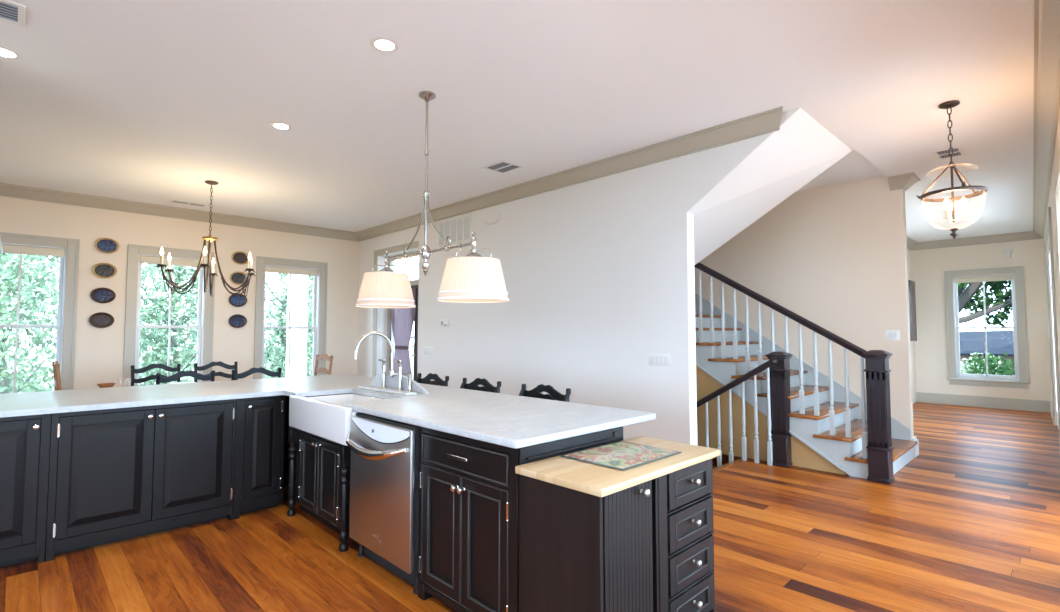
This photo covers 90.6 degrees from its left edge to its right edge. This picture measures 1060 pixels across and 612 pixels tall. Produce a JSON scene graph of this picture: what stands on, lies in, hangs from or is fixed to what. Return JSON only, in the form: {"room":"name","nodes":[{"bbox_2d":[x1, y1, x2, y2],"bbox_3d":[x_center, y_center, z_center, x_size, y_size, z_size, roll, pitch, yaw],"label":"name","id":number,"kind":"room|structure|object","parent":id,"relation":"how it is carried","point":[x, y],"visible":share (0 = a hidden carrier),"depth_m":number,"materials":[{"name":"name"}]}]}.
{"room":"kitchen","nodes":[
{"label":"kitchen","id":0,"kind":"room"},
{"bbox_2d":[0,196,358,388],"bbox_3d":[-5.875,0.182,6.681,8.320,3.235,0.180,3,-4,-44],"label":"wall","id":1,"kind":"structure","parent":0,"point":[99,352],"depth_m":7.46,"materials":[{"name":"beige paint"}]},
{"bbox_2d":[0,232,79,392],"bbox_3d":[-6.183,0.228,6.328,1.100,2.187,0.230,3,-4,-44],"label":"window","id":2,"kind":"structure","parent":1,"relation":"in","point":[67,249],"depth_m":6.58,"materials":[{"name":"beige paint"}]},
{"bbox_2d":[2,244,64,256],"bbox_3d":[-6.168,-0.680,6.358,0.790,0.100,0.043,3,-4,-44],"label":"roller blind","id":3,"kind":"object","parent":2,"relation":"attached to","point":[30,249],"depth_m":6.43,"materials":[{"name":"beige fabric"}]},
{"bbox_2d":[89,312,113,327],"bbox_3d":[-5.573,0.184,6.825,0.259,0.206,0.024,3,-4,-44],"label":"oval plate","id":4,"kind":"object","parent":1,"relation":"attached to","point":[101,319],"visible":1,"depth_m":6.83,"materials":[{"name":"brown ceramic"}]},
{"bbox_2d":[90,288,115,302],"bbox_3d":[-5.570,-0.138,6.845,0.259,0.206,0.024,3,-4,-44],"label":"oval plate","id":5,"kind":"object","parent":1,"relation":"attached to","point":[100,295],"visible":1,"depth_m":6.84,"materials":[{"name":"blue ceramic"}]},
{"bbox_2d":[92,263,116,277],"bbox_3d":[-5.566,-0.463,6.864,0.259,0.206,0.024,3,-4,-44],"label":"oval plate","id":6,"kind":"object","parent":1,"relation":"attached to","point":[101,270],"visible":1,"depth_m":6.86,"materials":[{"name":"grey ceramic"}]},
{"bbox_2d":[94,238,118,252],"bbox_3d":[-5.557,-0.792,6.890,0.259,0.206,0.024,3,-4,-44],"label":"oval plate","id":7,"kind":"object","parent":1,"relation":"attached to","point":[104,245],"visible":1,"depth_m":6.89,"materials":[{"name":"blue ceramic"}]},
{"bbox_2d":[123,244,215,386],"bbox_3d":[-5.077,0.282,7.405,1.070,2.187,0.230,3,-4,-44],"label":"window","id":8,"kind":"structure","parent":1,"relation":"in","point":[137,255],"depth_m":7.32,"materials":[{"name":"beige paint"}]},
{"bbox_2d":[140,256,202,267],"bbox_3d":[-5.062,-0.626,7.435,0.760,0.100,0.043,3,-4,-44],"label":"roller blind","id":9,"kind":"object","parent":8,"relation":"attached to","point":[188,261],"depth_m":7.44,"materials":[{"name":"beige fabric"}]},
{"bbox_2d":[0,183,358,241],"bbox_3d":[-5.849,-1.356,6.566,7.930,0.135,0.130,3,-4,-44],"label":"trim","id":10,"kind":"structure","parent":1,"relation":"attached to","point":[6,190],"depth_m":7.27,"materials":[{"name":"beige paint"}]},
{"bbox_2d":[228,314,246,327],"bbox_3d":[-4.427,0.229,7.942,0.259,0.206,0.024,3,-4,-44],"label":"oval plate","id":11,"kind":"object","parent":1,"relation":"attached to","point":[236,321],"visible":1,"depth_m":7.94,"materials":[{"name":"blue ceramic"}]},
{"bbox_2d":[229,293,246,306],"bbox_3d":[-4.430,-0.090,7.955,0.259,0.206,0.024,3,-4,-44],"label":"oval plate","id":12,"kind":"object","parent":1,"relation":"attached to","point":[239,300],"visible":0.9,"depth_m":7.96,"materials":[{"name":"blue ceramic"}]},
{"bbox_2d":[229,271,246,284],"bbox_3d":[-4.427,-0.422,7.975,0.259,0.206,0.024,3,-4,-44],"label":"oval plate","id":13,"kind":"object","parent":1,"relation":"attached to","point":[237,277],"visible":0.85,"depth_m":7.96,"materials":[{"name":"grey ceramic"}]},
{"bbox_2d":[231,251,248,264],"bbox_3d":[-4.417,-0.732,8.000,0.259,0.206,0.024,3,-4,-44],"label":"oval plate","id":14,"kind":"object","parent":1,"relation":"attached to","point":[239,257],"visible":0.98,"depth_m":8.00,"materials":[{"name":"ceramic"}]},
{"bbox_2d":[253,256,327,378],"bbox_3d":[-3.904,0.339,8.549,1.150,2.187,0.230,3,-4,-44],"label":"window","id":15,"kind":"structure","parent":1,"relation":"in","point":[318,270],"depth_m":8.59,"materials":[{"name":"beige paint"}]},
{"bbox_2d":[265,266,317,275],"bbox_3d":[-3.889,-0.570,8.579,0.840,0.100,0.043,3,-4,-44],"label":"roller blind","id":16,"kind":"object","parent":15,"relation":"attached to","point":[297,270],"depth_m":8.57,"materials":[{"name":"beige fabric"}]},
{"bbox_2d":[0,0,1033,241],"bbox_3d":[1.373,-1.613,5.267,16.600,0.250,12.500,3,-4,-44],"label":"ceiling","id":17,"kind":"structure","parent":0,"point":[145,101],"depth_m":3.82,"materials":[{"name":"white paint"}]},
{"bbox_2d":[0,237,2,253],"bbox_3d":[-3.620,-0.992,2.948,0.960,1.219,0.800,3,-4,-44],"label":"range hood","id":18,"kind":"object","parent":17,"relation":"attached to","point":[1,248],"visible":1,"depth_m":3.30,"materials":[{"name":"silver metal"}]},
{"bbox_2d":[0,46,21,58],"bbox_3d":[-3.295,-1.585,3.280,0.172,0.004,0.172,3,-4,-44],"label":"recessed light","id":19,"kind":"object","parent":17,"relation":"in","point":[7,53],"visible":1,"depth_m":3.30,"materials":[{"name":"white plastic"}]},
{"bbox_2d":[0,0,25,26],"bbox_3d":[-2.887,-1.605,2.813,0.260,0.008,0.260,3,-4,-44],"label":"ceiling vent","id":20,"kind":"object","parent":17,"relation":"in","point":[11,12],"visible":1,"depth_m":2.87,"materials":[{"name":"white plastic"}]},
{"bbox_2d":[169,199,206,206],"bbox_3d":[-4.630,-1.391,7.115,0.420,0.008,0.160,3,-4,-44],"label":"ceiling vent","id":21,"kind":"object","parent":17,"relation":"in","point":[171,200],"visible":1,"depth_m":7.10,"materials":[{"name":"white plastic"}]},
{"bbox_2d":[154,180,255,296],"bbox_3d":[-3.713,-0.787,6.087,1.074,1.318,1.033,3,-4,-44],"label":"chandelier","id":22,"kind":"object","parent":17,"relation":"hanging from","point":[209,238],"visible":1,"depth_m":6.04,"materials":[{"name":"brown metal"}]},
{"bbox_2d":[270,122,291,129],"bbox_3d":[-2.113,-1.526,4.453,0.172,0.004,0.172,3,-4,-44],"label":"recessed light","id":23,"kind":"object","parent":17,"relation":"in","point":[278,125],"visible":1,"depth_m":4.45,"materials":[{"name":"white plastic"}]},
{"bbox_2d":[370,37,398,51],"bbox_3d":[-0.886,-1.589,3.196,0.172,0.004,0.172,3,-4,-44],"label":"recessed light","id":24,"kind":"object","parent":17,"relation":"in","point":[388,45],"visible":1,"depth_m":3.19,"materials":[{"name":"white plastic"}]},
{"bbox_2d":[355,91,508,307],"bbox_3d":[-0.758,-0.785,3.828,0.464,1.546,1.588,3,-4,-44],"label":"linear pendant","id":25,"kind":"object","parent":17,"relation":"hanging from","point":[471,278],"visible":1,"depth_m":3.63,"materials":[{"name":"silver metal"}]},
{"bbox_2d":[482,160,523,173],"bbox_3d":[-0.286,-1.469,5.557,0.300,0.008,0.340,3,-4,-44],"label":"ceiling vent","id":26,"kind":"object","parent":17,"relation":"in","point":[502,167],"visible":1,"depth_m":5.55,"materials":[{"name":"white plastic"}]},
{"bbox_2d":[932,146,965,159],"bbox_3d":[4.090,-1.490,5.121,0.340,0.008,0.220,3,-4,-44],"label":"ceiling vent","id":27,"kind":"object","parent":17,"relation":"in","point":[957,151],"visible":0.92,"depth_m":5.11,"materials":[{"name":"white plastic"}]},
{"bbox_2d":[916,100,986,238],"bbox_3d":[3.199,-1.028,4.002,0.409,1.044,0.427,3,-4,-44],"label":"lantern","id":28,"kind":"object","parent":17,"relation":"hanging from","point":[948,206],"visible":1,"depth_m":3.98,"materials":[{"name":"brown metal"}]},
{"bbox_2d":[0,402,1059,611],"bbox_3d":[1.372,1.694,5.032,16.500,0.150,12.400,3,-4,-44],"label":"floor","id":29,"kind":"structure","parent":0,"point":[971,523],"depth_m":3.26,"materials":[{"name":"brown wood"}]},
{"bbox_2d":[0,414,50,566],"bbox_3d":[-3.609,1.070,2.836,1.463,0.878,0.638,3,-4,-44],"label":"base cabinet","id":30,"kind":"object","parent":29,"relation":"on","point":[24,440],"visible":0.98,"depth_m":3.08,"materials":[{"name":"black paint"}]},
{"bbox_2d":[0,374,655,448],"bbox_3d":[-2.047,0.617,2.949,3.925,0.035,3.880,3,-4,-44],"label":"countertop","id":31,"kind":"structure","parent":30,"relation":"on","point":[512,421],"depth_m":3.28,"materials":[{"name":"white stone"}]},
{"bbox_2d":[289,393,382,445],"bbox_3d":[-1.268,0.765,3.713,0.513,0.231,0.945,3,-4,-44],"label":"farmhouse sink","id":32,"kind":"object","parent":31,"relation":"in","point":[326,417],"visible":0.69,"depth_m":3.53,"materials":[{"name":"white ceramic"}]},
{"bbox_2d":[354,331,402,389],"bbox_3d":[-1.183,0.423,4.026,0.344,0.456,0.326,3,-4,-44],"label":"bridge faucet","id":33,"kind":"object","parent":31,"relation":"on","point":[390,373],"visible":0.9,"depth_m":4.08,"materials":[{"name":"silver metal"}]},
{"bbox_2d":[359,385,416,395],"bbox_3d":[-1.099,0.644,4.014,0.100,0.015,0.720,3,-4,-44],"label":"ledge","id":34,"kind":"object","parent":31,"relation":"on","point":[369,387],"visible":1,"depth_m":3.94,"materials":[{"name":"white stone"}]},
{"bbox_2d":[371,373,428,393],"bbox_3d":[-1.042,0.600,4.142,0.028,0.116,0.840,3,-4,-44],"label":"marble upstand","id":35,"kind":"object","parent":31,"relation":"on","point":[392,383],"visible":0.57,"depth_m":4.13,"materials":[{"name":"white stone"}]},
{"bbox_2d":[404,372,412,391],"bbox_3d":[-0.915,0.571,3.923,0.082,0.151,0.051,3,-4,-44],"label":"sprayer","id":36,"kind":"object","parent":31,"relation":"on","point":[409,376],"visible":0.88,"depth_m":3.92,"materials":[{"name":"silver metal"}]},
{"bbox_2d":[52,361,61,390],"bbox_3d":[-4.471,1.087,5.259,0.490,1.085,0.486,3,-4,-44],"label":"dining chair","id":37,"kind":"object","parent":29,"relation":"on","point":[56,366],"visible":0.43,"depth_m":4.97,"materials":[{"name":"brown wood"}]},
{"bbox_2d":[45,399,235,561],"bbox_3d":[-2.724,1.113,3.699,1.007,0.878,0.638,3,-4,-44],"label":"base cabinet","id":38,"kind":"object","parent":29,"relation":"on","point":[117,474],"visible":1,"depth_m":3.45,"materials":[{"name":"black paint"}]},
{"bbox_2d":[131,363,180,385],"bbox_3d":[-4.360,1.180,6.159,0.516,0.988,0.490,3,-4,-44],"label":"dining chair","id":39,"kind":"object","parent":29,"relation":"on","point":[151,366],"visible":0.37,"depth_m":6.28,"materials":[{"name":"black paint"}]},
{"bbox_2d":[156,370,214,384],"bbox_3d":[-3.554,1.139,5.326,0.516,0.988,0.490,3,-4,-44],"label":"dining chair","id":40,"kind":"object","parent":29,"relation":"on","point":[159,379],"visible":0.23,"depth_m":5.16,"materials":[{"name":"black paint"}]},
{"bbox_2d":[194,361,237,381],"bbox_3d":[-3.902,1.203,6.605,0.516,0.988,0.490,3,-4,-44],"label":"dining chair","id":41,"kind":"object","parent":29,"relation":"on","point":[211,364],"visible":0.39,"depth_m":6.79,"materials":[{"name":"black paint"}]},
{"bbox_2d":[231,367,281,379],"bbox_3d":[-3.089,1.161,5.779,0.516,0.988,0.490,3,-4,-44],"label":"dining chair","id":42,"kind":"object","parent":29,"relation":"on","point":[250,371],"visible":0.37,"depth_m":5.62,"materials":[{"name":"black paint"}]},
{"bbox_2d":[233,395,284,519],"bbox_3d":[-2.238,1.137,4.172,0.346,0.878,0.638,3,-4,-44],"label":"base cabinet","id":43,"kind":"object","parent":29,"relation":"on","point":[260,421],"visible":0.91,"depth_m":3.97,"materials":[{"name":"black paint"}]},
{"bbox_2d":[283,395,325,485],"bbox_3d":[-3.090,1.119,3.811,3.570,0.878,0.025,3,-4,-44],"label":"panel","id":44,"kind":"object","parent":29,"relation":"on","point":[286,443],"visible":0.02,"depth_m":4.68,"materials":[{"name":"black paint"}]},
{"bbox_2d":[287,426,358,551],"bbox_3d":[-1.284,1.226,3.832,0.628,0.665,1.040,3,-4,-44],"label":"base cabinet","id":45,"kind":"object","parent":29,"relation":"on","point":[319,467],"visible":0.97,"depth_m":3.62,"materials":[{"name":"black paint"}]},
{"bbox_2d":[314,354,332,375],"bbox_3d":[-2.824,1.155,6.612,0.490,1.085,0.486,3,-4,-44],"label":"dining chair","id":46,"kind":"object","parent":29,"relation":"on","point":[322,356],"visible":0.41,"depth_m":6.76,"materials":[{"name":"brown wood"}]},
{"bbox_2d":[346,413,419,593],"bbox_3d":[-0.674,1.090,3.128,0.686,0.868,0.688,3,-4,-44],"label":"dishwasher","id":47,"kind":"object","parent":29,"relation":"on","point":[385,453],"visible":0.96,"depth_m":2.88,"materials":[{"name":"silver metal"}]},
{"bbox_2d":[416,373,448,386],"bbox_3d":[-1.125,1.139,5.027,0.490,0.958,0.540,3,-4,-44],"label":"counter stool","id":48,"kind":"object","parent":29,"relation":"on","point":[438,381],"visible":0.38,"depth_m":5.18,"materials":[{"name":"black paint"}]},
{"bbox_2d":[418,426,518,611],"bbox_3d":[-0.118,1.061,2.658,0.628,0.878,0.752,3,-4,-44],"label":"base cabinet","id":49,"kind":"object","parent":29,"relation":"on","point":[469,487],"visible":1,"depth_m":2.44,"materials":[{"name":"black paint"}]},
{"bbox_2d":[330,393,622,611],"bbox_3d":[-0.914,1.109,3.611,0.735,0.878,3.282,3,-4,-44],"label":"peninsula panel","id":50,"kind":"object","parent":29,"relation":"on","point":[533,453],"visible":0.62,"depth_m":2.40,"materials":[{"name":"black paint"}]},
{"bbox_2d":[614,430,619,437],"bbox_3d":[0.445,0.654,2.680,0.050,0.030,0.006,3,-4,-44],"label":"outlet","id":51,"kind":"object","parent":50,"relation":"attached to","point":[616,432],"depth_m":2.68,"materials":[{"name":"black plastic"}]},
{"bbox_2d":[460,378,500,392],"bbox_3d":[-0.594,1.112,4.484,0.490,0.958,0.540,3,-4,-44],"label":"counter stool","id":52,"kind":"object","parent":29,"relation":"on","point":[487,386],"visible":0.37,"depth_m":4.63,"materials":[{"name":"black paint"}]},
{"bbox_2d":[519,384,570,401],"bbox_3d":[-0.043,1.084,3.919,0.490,0.958,0.540,3,-4,-44],"label":"counter stool","id":53,"kind":"object","parent":29,"relation":"on","point":[553,394],"visible":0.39,"depth_m":4.07,"materials":[{"name":"black paint"}]},
{"bbox_2d":[515,436,720,611],"bbox_3d":[0.424,1.073,2.295,0.907,0.811,0.465,3,-4,-44],"label":"base cabinet","id":54,"kind":"object","parent":29,"relation":"on","point":[594,538],"visible":0.99,"depth_m":2.07,"materials":[{"name":"brown wood"}]},
{"bbox_2d":[560,441,681,470],"bbox_3d":[0.413,0.666,2.359,0.452,0.005,0.340,3,-4,-44],"label":"glass cutting board","id":55,"kind":"object","parent":54,"relation":"on","point":[620,455],"visible":1,"depth_m":2.32,"materials":[{"name":"multicoloured glass"}]},
{"bbox_2d":[712,458,748,472],"bbox_3d":[1.221,2.298,5.923,1.290,1.276,2.008,3,-4,-44],"label":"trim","id":56,"kind":"structure","parent":29,"relation":"on","point":[740,459],"depth_m":5.37,"materials":[{"name":"brown wood"}]},
{"bbox_2d":[697,351,791,467],"bbox_3d":[2.191,1.339,5.788,0.255,1.696,1.289,3,-4,-44],"label":"railing","id":57,"kind":"object","parent":56,"relation":"on","point":[778,365],"visible":0.8,"depth_m":5.42,"materials":[{"name":"brown wood"}]},
{"bbox_2d":[695,293,917,478],"bbox_3d":[2.486,0.691,6.571,1.412,2.006,3.592,3,-4,-44],"label":"staircase","id":58,"kind":"structure","parent":29,"relation":"on","point":[838,449],"depth_m":5.83,"materials":[{"name":"grey paint"}]},
{"bbox_2d":[694,262,894,483],"bbox_3d":[2.617,0.519,5.518,0.203,2.246,1.968,3,-4,-44],"label":"stair railing","id":59,"kind":"object","parent":58,"relation":"on","point":[877,447],"visible":0.91,"depth_m":5.06,"materials":[{"name":"brown wood"}]},
{"bbox_3d":[-3.737,1.287,5.951,1.840,0.755,1.020,3,-4,-44],"label":"dining table","id":60,"kind":"object","parent":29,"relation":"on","visible":0},
{"bbox_2d":[97,383,115,387],"bbox_3d":[-4.541,0.861,5.621,0.160,0.062,0.160,3,-4,-44],"label":"serving bowl","id":61,"kind":"object","parent":60,"relation":"on","point":[101,385],"visible":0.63,"depth_m":5.58,"materials":[{"name":"brown wood"}]},
{"bbox_2d":[357,108,847,474],"bbox_3d":[0.052,1.405,7.111,1.472,5.635,7.405,3,-4,-44],"label":"wall","id":62,"kind":"structure","parent":0,"point":[599,274],"depth_m":5.59,"materials":[{"name":"white paint"}]},
{"bbox_2d":[372,241,418,380],"bbox_3d":[-2.073,0.413,8.466,0.290,2.750,1.370,3,-4,-44],"label":"door","id":63,"kind":"structure","parent":62,"relation":"in","point":[414,283],"depth_m":8.68,"materials":[{"name":"beige paint"}]},
{"bbox_2d":[391,325,394,352],"bbox_3d":[-2.273,0.741,8.709,0.020,2.000,0.200,3,-4,-44],"label":"sheer curtain","id":64,"kind":"object","parent":63,"relation":"hanging from","point":[392,338],"visible":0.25,"depth_m":8.72,"materials":[{"name":"white fabric"}]},
{"bbox_2d":[390,286,417,376],"bbox_3d":[-2.034,0.713,8.412,1.212,2.026,0.085,-3,-4,44],"label":"curtain","id":65,"kind":"object","parent":63,"relation":"hanging from","point":[402,319],"visible":0.46,"depth_m":8.42,"materials":[{"name":"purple fabric"}]},
{"bbox_2d":[424,346,432,354],"bbox_3d":[-1.479,0.648,7.658,0.008,0.115,0.210,3,-4,-44],"label":"switch plate","id":66,"kind":"object","parent":62,"relation":"attached to","point":[427,349],"visible":1,"depth_m":7.66,"materials":[{"name":"white plastic"}]},
{"bbox_2d":[440,319,448,326],"bbox_3d":[-1.204,0.242,7.386,0.024,0.105,0.200,3,-4,-44],"label":"thermostat","id":67,"kind":"object","parent":62,"relation":"attached to","point":[444,322],"visible":1,"depth_m":7.37,"materials":[{"name":"white plastic"}]},
{"bbox_2d":[437,212,471,247],"bbox_3d":[-1.064,-1.046,7.314,0.012,0.390,0.810,3,-4,-44],"label":"air vent","id":68,"kind":"object","parent":62,"relation":"in","point":[459,228],"visible":0.92,"depth_m":7.27,"materials":[{"name":"white plastic"}]},
{"bbox_2d":[483,210,500,224],"bbox_3d":[-0.503,-1.135,6.727,0.034,0.180,0.360,3,-4,-44],"label":"door chime","id":69,"kind":"object","parent":62,"relation":"attached to","point":[490,218],"visible":1,"depth_m":6.70,"materials":[{"name":"white paint"}]},
{"bbox_2d":[356,106,782,241],"bbox_3d":[-0.549,-1.348,6.718,0.130,0.135,7.313,3,-4,-44],"label":"trim","id":70,"kind":"structure","parent":62,"relation":"attached to","point":[765,122],"depth_m":5.31,"materials":[{"name":"beige paint"}]},
{"bbox_2d":[649,353,669,365],"bbox_3d":[1.212,0.501,4.904,0.008,0.116,0.215,3,-4,-44],"label":"switch plate","id":71,"kind":"object","parent":62,"relation":"attached to","point":[655,359],"visible":1,"depth_m":4.90,"materials":[{"name":"white plastic"}]},
{"bbox_2d":[687,108,851,264],"bbox_3d":[1.738,-0.666,5.427,1.387,1.747,2.515,3,-4,-44],"label":"ceiling","id":72,"kind":"structure","parent":0,"point":[792,156],"depth_m":4.87,"materials":[{"name":"white paint"}]},
{"bbox_2d":[694,176,913,437],"bbox_3d":[2.905,0.191,7.269,0.125,3.275,3.850,3,-4,-44],"label":"wall","id":73,"kind":"structure","parent":0,"point":[834,256],"depth_m":6.39,"materials":[{"name":"beige paint"}]},
{"bbox_2d":[885,330,899,340],"bbox_3d":[4.103,0.332,5.935,0.008,0.116,0.137,3,-4,-44],"label":"switch plate","id":74,"kind":"object","parent":73,"relation":"attached to","point":[894,335],"visible":1,"depth_m":5.93,"materials":[{"name":"white plastic"}]},
{"bbox_2d":[887,172,920,190],"bbox_3d":[4.254,-1.386,5.963,0.385,0.135,0.246,3,-4,-44],"label":"trim","id":75,"kind":"structure","parent":73,"relation":"attached to","point":[903,181],"depth_m":5.90,"materials":[{"name":"beige paint"}]},
{"bbox_2d":[911,436,918,456],"bbox_3d":[3.968,1.573,6.116,0.195,0.200,0.885,3,-4,-44],"label":"baseboard","id":76,"kind":"structure","parent":73,"relation":"attached to","point":[914,438],"depth_m":5.81,"materials":[{"name":"white paint"}]},
{"bbox_2d":[907,249,916,403],"bbox_3d":[5.592,0.282,8.497,5.442,3.215,0.120,3,-4,-44],"label":"wall","id":77,"kind":"structure","parent":0,"point":[909,257],"depth_m":10.18,"materials":[{"name":"beige paint"}]},
{"bbox_2d":[908,280,916,340],"bbox_3d":[7.178,0.089,9.906,0.600,1.140,0.091,3,-4,-44],"label":"framed picture","id":78,"kind":"object","parent":77,"relation":"attached to","point":[911,284],"visible":0.71,"depth_m":9.84,"materials":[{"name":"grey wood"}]},
{"bbox_2d":[910,284,915,336],"bbox_3d":[7.209,0.088,9.875,0.440,0.980,0.004,3,-4,-44],"label":"print","id":79,"kind":"object","parent":78,"relation":"attached to","point":[912,286],"depth_m":9.86,"materials":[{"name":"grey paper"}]},
{"bbox_2d":[907,236,917,250],"bbox_3d":[5.672,-1.261,8.477,5.422,0.135,0.130,3,-4,-44],"label":"trim","id":80,"kind":"structure","parent":77,"relation":"attached to","point":[911,243],"depth_m":10.07,"materials":[{"name":"beige paint"}]},
{"bbox_2d":[911,239,1051,400],"bbox_3d":[8.540,0.330,9.471,0.180,3.215,2.840,3,-4,-44],"label":"wall","id":81,"kind":"structure","parent":0,"point":[929,266],"depth_m":9.73,"materials":[{"name":"beige paint"}]},
{"bbox_2d":[912,231,1042,250],"bbox_3d":[8.177,-1.200,9.697,0.130,0.135,1.880,3,-4,-44],"label":"trim","id":82,"kind":"structure","parent":81,"relation":"attached to","point":[1029,235],"depth_m":9.64,"materials":[{"name":"beige paint"}]},
{"bbox_2d":[916,392,1050,412],"bbox_3d":[8.214,1.748,9.593,0.018,0.195,1.870,3,-4,-44],"label":"baseboard","id":83,"kind":"structure","parent":81,"relation":"attached to","point":[936,398],"depth_m":9.52,"materials":[{"name":"beige paint"}]},
{"bbox_2d":[944,266,1029,388],"bbox_3d":[8.344,0.392,9.620,0.230,2.147,1.140,3,-4,-44],"label":"window","id":84,"kind":"structure","parent":81,"relation":"in","point":[1015,274],"depth_m":9.57,"materials":[{"name":"beige paint"}]},
{"bbox_2d":[954,275,1013,282],"bbox_3d":[8.328,-0.496,9.649,0.043,0.100,0.830,3,-4,-44],"label":"roller blind","id":85,"kind":"object","parent":84,"relation":"attached to","point":[957,278],"depth_m":9.65,"materials":[{"name":"beige fabric"}]},
{"bbox_2d":[1004,250,1012,256],"bbox_3d":[8.540,-0.934,9.367,0.050,0.130,0.120,3,-4,-44],"label":"sensor","id":86,"kind":"object","parent":81,"relation":"attached to","point":[1008,254],"visible":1,"depth_m":9.35,"materials":[{"name":"white plastic"}]},
{"bbox_2d":[1044,109,1059,424],"bbox_3d":[4.919,0.085,4.728,0.180,3.235,11.850,-3,-4,44],"label":"wall","id":87,"kind":"structure","parent":0,"point":[1051,202],"depth_m":5.45,"materials":[{"name":"beige paint"}]},
{"bbox_2d":[1033,0,1059,238],"bbox_3d":[4.791,-1.439,4.894,0.130,0.135,11.697,-3,-4,44],"label":"trim","id":88,"kind":"structure","parent":87,"relation":"attached to","point":[1046,12],"depth_m":3.79,"materials":[{"name":"beige paint"}]},
{"bbox_2d":[1044,207,1059,445],"bbox_3d":[6.820,0.326,6.810,0.084,2.760,2.920,-3,-4,44],"label":"door","id":89,"kind":"structure","parent":87,"relation":"in","point":[1048,229],"depth_m":6.24,"materials":[{"name":"beige paint"}]},
{"bbox_2d":[1055,150,1059,283],"bbox_3d":[2.659,0.190,2.461,0.082,2.600,5.040,-3,-4,44],"label":"trim","id":90,"kind":"structure","parent":87,"relation":"attached to","point":[1057,178],"depth_m":4.27,"materials":[{"name":"beige paint"}]},
{"label":"outside","id":91,"kind":"structure","parent":0,"visible":0},
{"bbox_2d":[5,344,413,392],"bbox_3d":[0.263,3.518,21.063,150.000,0.200,150.000,3,-4,-44],"label":"lawn","id":92,"kind":"structure","parent":91,"point":[411,350],"depth_m":40.89,"materials":[{"name":"green plant"}]},
{"bbox_2d":[0,253,59,393],"bbox_3d":[-9.963,-0.105,10.027,2.411,5.955,2.544,3,-4,-44],"label":"tree","id":93,"kind":"object","parent":92,"relation":"on","point":[10,273],"visible":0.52,"depth_m":10.02,"materials":[{"name":"green plant"}]},
{"bbox_2d":[0,254,59,392],"bbox_3d":[-14.206,-1.245,13.382,5.210,8.561,3.638,3,-4,-44],"label":"tree","id":94,"kind":"object","parent":92,"relation":"on","point":[58,261],"visible":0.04,"depth_m":14.14,"materials":[{"name":"green plant"}]},
{"bbox_2d":[138,263,198,385],"bbox_3d":[-8.306,-0.149,12.293,2.297,6.267,2.326,-2,-4,39],"label":"tree","id":95,"kind":"object","parent":92,"relation":"on","point":[180,276],"visible":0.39,"depth_m":11.93,"materials":[{"name":"green plant"}]},
{"bbox_2d":[139,263,197,381],"bbox_3d":[-11.435,-1.246,17.127,5.390,8.940,3.882,3,-4,-44],"label":"tree","id":96,"kind":"object","parent":92,"relation":"on","point":[146,266],"visible":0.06,"depth_m":16.95,"materials":[{"name":"green plant"}]},
{"bbox_2d":[264,273,312,377],"bbox_3d":[-6.710,0.035,14.721,2.588,6.141,2.728,3,-4,-44],"label":"tree","id":97,"kind":"object","parent":92,"relation":"on","point":[281,333],"visible":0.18,"depth_m":14.21,"materials":[{"name":"green plant"}]},
{"bbox_2d":[264,273,312,376],"bbox_3d":[-8.777,-1.018,20.752,4.824,8.844,3.905,1,-3,-27],"label":"tree","id":98,"kind":"object","parent":92,"relation":"on","point":[309,285],"visible":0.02,"depth_m":20.14,"materials":[{"name":"green plant"}]},
{"bbox_2d":[286,274,307,376],"bbox_3d":[-4.499,0.995,10.103,0.460,3.750,0.460,3,-4,-44],"label":"porch column","id":99,"kind":"structure","parent":92,"relation":"on","point":[299,283],"depth_m":10.00,"materials":[{"name":"white paint"}]},
{"bbox_2d":[394,256,418,363],"bbox_3d":[-2.265,-0.035,16.096,4.639,6.414,3.151,3,-4,-44],"label":"tree","id":100,"kind":"object","parent":92,"relation":"on","point":[410,260],"visible":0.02,"depth_m":15.46,"materials":[{"name":"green plant"}]},
{"bbox_2d":[960,352,1001,373],"bbox_3d":[11.289,2.082,13.298,1.080,1.901,1.235,3,-4,-44],"label":"shrub","id":101,"kind":"object","parent":92,"relation":"on","point":[964,369],"visible":0.09,"depth_m":13.35,"materials":[{"name":"green plant"}]},
{"bbox_2d":[957,280,1011,326],"bbox_3d":[12.264,0.226,14.016,2.714,5.776,4.239,2,-4,-40],"label":"live oak tree","id":102,"kind":"object","parent":92,"relation":"on","point":[968,296],"visible":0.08,"depth_m":13.90,"materials":[{"name":"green plant"}]},
{"bbox_2d":[959,330,1013,374],"bbox_3d":[15.116,2.004,18.511,4.200,2.570,10.300,3,-4,-44],"label":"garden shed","id":103,"kind":"object","parent":92,"relation":"on","point":[1000,342],"visible":0.11,"depth_m":17.07,"materials":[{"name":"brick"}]},
{"bbox_2d":[966,353,1014,374],"bbox_3d":[10.866,2.033,12.293,0.972,1.900,1.185,3,-4,-44],"label":"shrub","id":104,"kind":"object","parent":92,"relation":"on","point":[989,361],"visible":0.12,"depth_m":12.46,"materials":[{"name":"green plant"}]},
{"bbox_2d":[977,353,1014,375],"bbox_3d":[10.500,1.963,11.029,1.441,1.915,1.714,3,-4,-44],"label":"shrub","id":105,"kind":"object","parent":92,"relation":"on","point":[1000,369],"visible":0.12,"depth_m":11.55,"materials":[{"name":"green plant"}]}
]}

